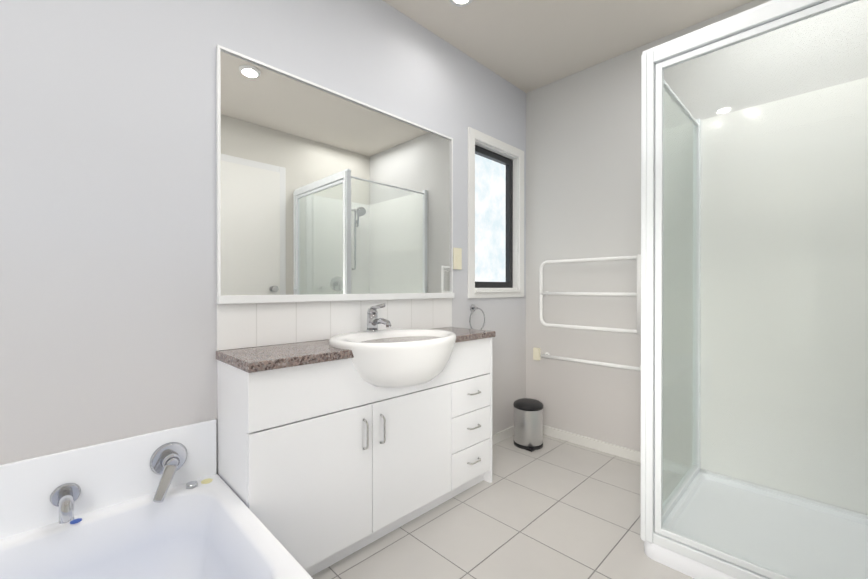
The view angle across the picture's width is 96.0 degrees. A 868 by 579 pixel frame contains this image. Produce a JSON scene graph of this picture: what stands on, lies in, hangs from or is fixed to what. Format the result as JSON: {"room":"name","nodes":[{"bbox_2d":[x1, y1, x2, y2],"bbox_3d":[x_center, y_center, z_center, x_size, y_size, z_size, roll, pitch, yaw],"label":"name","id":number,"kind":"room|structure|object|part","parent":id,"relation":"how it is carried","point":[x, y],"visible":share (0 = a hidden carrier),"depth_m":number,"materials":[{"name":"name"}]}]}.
{"room":"bathroom","nodes":[
{"label":"bathroom","id":0,"kind":"room"},
{"bbox_2d":[0,0,525,474],"bbox_3d":[-0.733,-0.199,1.501,4.040,2.400,0.120,0,0,-45],"label":"wall","id":1,"kind":"structure","parent":0,"point":[108,267],"depth_m":1.23,"materials":[{"name":"paint"}]},
{"bbox_2d":[217,298,451,350],"bbox_3d":[-0.333,0.133,1.808,1.220,0.163,0.008,0,0,-45],"label":"tile backsplash","id":2,"kind":"structure","parent":1,"relation":"attached to","point":[250,325],"depth_m":1.63,"materials":[{"name":"white tile"}]},
{"bbox_2d":[216,44,453,303],"bbox_3d":[-0.326,-0.405,1.799,1.220,0.910,0.027,0,0,-45],"label":"mirror","id":3,"kind":"object","parent":1,"relation":"attached to","point":[323,194],"visible":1,"depth_m":1.66,"materials":[{"name":"clear glass"}]},
{"bbox_3d":[-0.760,-0.413,1.377,0.010,0.870,0.015,0,0,-45],"label":"frame","id":4,"kind":"part","parent":3,"relation":"part of","materials":[{"name":"white"}]},
{"bbox_3d":[-0.330,-0.855,1.802,1.220,0.010,0.015,0,0,-45],"label":"frame","id":5,"kind":"part","parent":3,"relation":"part of","materials":[{"name":"white"}]},
{"bbox_3d":[-0.326,0.035,1.801,1.220,0.030,0.027,0,0,-45],"label":"frame","id":6,"kind":"part","parent":3,"relation":"part of","materials":[{"name":"white wood"}]},
{"bbox_3d":[0.100,-0.416,2.229,0.010,0.870,0.015,0,0,-45],"label":"frame","id":7,"kind":"part","parent":3,"relation":"part of","materials":[{"name":"white"}]},
{"bbox_2d":[453,248,461,269],"bbox_3d":[0.138,-0.179,2.270,0.070,0.125,0.012,0,0,-45],"label":"light switch","id":8,"kind":"object","parent":1,"relation":"attached to","point":[457,258],"visible":1,"depth_m":2.27,"materials":[{"name":"beige plastic"}]},
{"bbox_2d":[469,304,484,329],"bbox_3d":[0.248,0.174,2.359,0.148,0.166,0.043,0,0,-45],"label":"towel ring","id":9,"kind":"object","parent":1,"relation":"attached to","point":[473,308],"visible":0.85,"depth_m":2.36,"materials":[{"name":"silver metal"}]},
{"bbox_2d":[468,127,523,297],"bbox_3d":[0.389,-0.460,2.577,0.600,1.025,0.130,0,0,-45],"label":"window","id":10,"kind":"structure","parent":1,"relation":"in","point":[496,225],"depth_m":2.63,"materials":[{"name":"grey"}]},
{"bbox_3d":[0.360,-0.460,2.605,0.394,0.819,0.006,0,0,-45],"label":"glass","id":11,"kind":"part","parent":10,"relation":"part of","materials":[{"name":"clear glass"}]},
{"bbox_3d":[0.364,-0.893,2.600,0.394,0.047,0.060,0,0,-45],"label":"window frame","id":12,"kind":"part","parent":10,"relation":"part of","materials":[{"name":"black metal"}]},
{"bbox_3d":[0.364,-0.027,2.603,0.394,0.047,0.060,0,0,-45],"label":"frame","id":13,"kind":"part","parent":10,"relation":"part of","materials":[{"name":"grey metal"}]},
{"bbox_2d":[475,140,517,159],"bbox_3d":[0.399,-0.913,2.564,0.474,0.008,0.040,0,0,-45],"label":"window reveal top","id":14,"kind":"object","parent":10,"relation":"attached to","point":[493,149],"visible":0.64,"depth_m":2.56,"materials":[{"name":"white paint"}]},
{"bbox_3d":[0.520,-0.461,2.757,0.047,0.913,0.060,0,0,-45],"label":"frame","id":15,"kind":"part","parent":10,"relation":"part of","materials":[{"name":"grey metal"}]},
{"bbox_2d":[492,426,513,444],"bbox_3d":[0.382,0.967,2.517,0.790,0.060,0.012,0,0,-45],"label":"baseboard","id":16,"kind":"structure","parent":1,"relation":"attached to","point":[502,435],"depth_m":2.58,"materials":[{"name":"white wood"}]},
{"bbox_2d":[311,434,693,578],"bbox_3d":[-0.015,1.034,0.781,3.800,0.060,1.920,0,0,-45],"label":"floor","id":17,"kind":"structure","parent":0,"point":[554,508],"depth_m":1.63,"materials":[{"name":"tile"}]},
{"bbox_2d":[0,419,312,578],"bbox_3d":[-1.092,0.732,0.528,1.656,0.546,0.759,0,0,-45],"label":"bath","id":18,"kind":"object","parent":17,"relation":"on","point":[166,504],"visible":1,"depth_m":1.13,"materials":[{"name":"ceramic"}]},
{"bbox_3d":[-0.830,0.596,1.208,0.068,0.098,0.047,0,0,-45],"label":"mixer lever","id":19,"kind":"part","parent":18,"relation":"part of","materials":[{"name":"silver metal"}]},
{"bbox_3d":[-0.859,0.550,1.268,0.104,0.104,0.010,0,0,-45],"label":"mixer plate","id":20,"kind":"part","parent":18,"relation":"part of","materials":[{"name":"silver metal"}]},
{"bbox_2d":[216,304,495,575],"bbox_3d":[-0.172,0.531,1.642,1.220,0.939,0.472,0,0,-45],"label":"bathroom vanity","id":21,"kind":"object","parent":17,"relation":"on","point":[334,449],"visible":1,"depth_m":1.42,"materials":[{"name":"white wood"}]},
{"bbox_3d":[-0.401,0.684,1.337,0.449,0.495,0.015,0,0,-45],"label":"door","id":22,"kind":"part","parent":21,"relation":"part of","materials":[{"name":"white wood"}]},
{"bbox_3d":[-0.254,0.541,1.453,0.008,0.118,0.029,0,0,-45],"label":"door handle","id":23,"kind":"part","parent":21,"relation":"part of","materials":[{"name":"silver metal"}]},
{"bbox_3d":[-0.138,0.338,1.597,1.194,0.185,0.015,0,0,-45],"label":"panel","id":24,"kind":"part","parent":21,"relation":"part of","materials":[{"name":"white"}]},
{"bbox_2d":[366,304,390,331],"bbox_3d":[-0.242,0.126,1.723,0.054,0.130,0.156,0,0,-45],"label":"tap","id":25,"kind":"object","parent":21,"relation":"on","point":[373,320],"depth_m":1.74,"materials":[{"name":"silver metal"}]},
{"bbox_3d":[-0.198,0.541,1.508,0.008,0.118,0.029,0,0,-45],"label":"door handle","id":26,"kind":"part","parent":21,"relation":"part of","materials":[{"name":"silver metal"}]},
{"bbox_2d":[329,329,455,387],"bbox_3d":[-0.161,0.288,1.643,0.566,0.195,0.460,0,0,-45],"label":"basin","id":27,"kind":"object","parent":21,"relation":"in","point":[372,358],"depth_m":1.45,"materials":[{"name":"white ceramic"}]},
{"bbox_3d":[-0.083,0.683,1.652,0.441,0.495,0.015,0,0,-45],"label":"door","id":28,"kind":"part","parent":21,"relation":"part of","materials":[{"name":"white wood"}]},
{"bbox_3d":[0.180,0.515,1.913,0.294,0.160,0.015,0,0,-45],"label":"drawer","id":29,"kind":"part","parent":21,"relation":"part of","materials":[{"name":"white"}]},
{"bbox_3d":[0.180,0.848,1.914,0.294,0.163,0.015,0,0,-45],"label":"drawer","id":30,"kind":"part","parent":21,"relation":"part of","materials":[{"name":"white wood"}]},
{"bbox_3d":[0.180,0.681,1.913,0.294,0.164,0.015,0,0,-45],"label":"drawer","id":31,"kind":"part","parent":21,"relation":"part of","materials":[{"name":"white wood"}]},
{"bbox_2d":[513,398,542,451],"bbox_3d":[0.606,0.855,2.515,0.192,0.285,0.188,0,0,-45],"label":"bin","id":32,"kind":"object","parent":17,"relation":"on","point":[528,424],"visible":1,"depth_m":2.44,"materials":[{"name":"silver metal"}]},
{"bbox_3d":[0.608,0.734,2.517,0.188,0.042,0.188,0,0,-45],"label":"lid","id":33,"kind":"part","parent":32,"relation":"part of","materials":[{"name":"black plastic"}]},
{"bbox_2d":[640,0,867,578],"bbox_3d":[1.387,0.050,1.446,0.864,1.903,0.894,0,0,-45],"label":"shower","id":34,"kind":"object","parent":17,"relation":"on","point":[779,331],"visible":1,"depth_m":1.71,"materials":[{"name":"white glass"}]},
{"bbox_3d":[0.809,0.029,1.474,0.042,1.825,0.042,0,0,-45],"label":"post corner","id":35,"kind":"part","parent":34,"relation":"part of","materials":[{"name":"white metal"}]},
{"bbox_3d":[1.093,0.033,1.759,0.763,1.755,0.006,0,0,-45],"label":"glass","id":36,"kind":"part","parent":34,"relation":"part of","materials":[{"name":"clear glass"}]},
{"bbox_3d":[1.094,0.925,1.762,0.763,0.030,0.030,0,0,-45],"label":"sill","id":37,"kind":"part","parent":34,"relation":"part of","materials":[{"name":"white metal"}]},
{"bbox_3d":[1.111,0.925,1.173,0.034,0.035,0.813,0,0,-45],"label":"sill","id":38,"kind":"part","parent":34,"relation":"part of","materials":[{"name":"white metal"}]},
{"bbox_3d":[1.110,0.891,1.172,0.020,0.022,0.761,0,0,-45],"label":"door rail","id":39,"kind":"part","parent":34,"relation":"part of","materials":[{"name":"white metal"}]},
{"bbox_2d":[644,470,867,578],"bbox_3d":[1.394,0.971,1.457,0.844,0.060,0.894,0,0,-45],"label":"tray","id":40,"kind":"object","parent":34,"relation":"on","point":[690,565],"depth_m":1.57,"materials":[{"name":"white plastic"}]},
{"bbox_3d":[1.110,-0.822,1.166,0.020,0.022,0.761,0,0,-45],"label":"door rail","id":41,"kind":"part","parent":34,"relation":"part of","materials":[{"name":"white metal"}]},
{"bbox_2d":[383,0,753,92],"bbox_3d":[-0.015,-1.436,0.772,4.040,0.080,2.160,0,0,-45],"label":"ceiling","id":42,"kind":"structure","parent":0,"point":[526,46],"depth_m":2.09,"materials":[{"name":"white paint"}]},
{"bbox_2d":[449,0,472,6],"bbox_3d":[0.131,-1.394,1.860,0.128,0.012,0.128,0,0,-45],"label":"recessed light","id":43,"kind":"object","parent":42,"relation":"in","point":[460,3],"visible":1,"depth_m":1.90,"materials":[{"name":"white"}]},
{"bbox_2d":[526,0,867,512],"bbox_3d":[1.419,-0.201,2.114,0.120,2.400,2.040,0,0,-45],"label":"wall","id":44,"kind":"structure","parent":0,"point":[583,163],"depth_m":2.37,"materials":[{"name":"paint"}]},
{"bbox_2d":[533,254,640,370],"bbox_3d":[0.933,0.148,2.462,0.079,0.690,0.723,0,0,-45],"label":"towel rail","id":45,"kind":"object","parent":44,"relation":"attached to","point":[536,353],"visible":0.81,"depth_m":2.38,"materials":[{"name":"white metal"}]},
{"bbox_2d":[543,425,689,474],"bbox_3d":[1.013,0.968,2.433,0.012,0.060,1.020,0,0,-45],"label":"baseboard","id":46,"kind":"structure","parent":44,"relation":"attached to","point":[617,450],"depth_m":2.41,"materials":[{"name":"white wood"}]}
]}

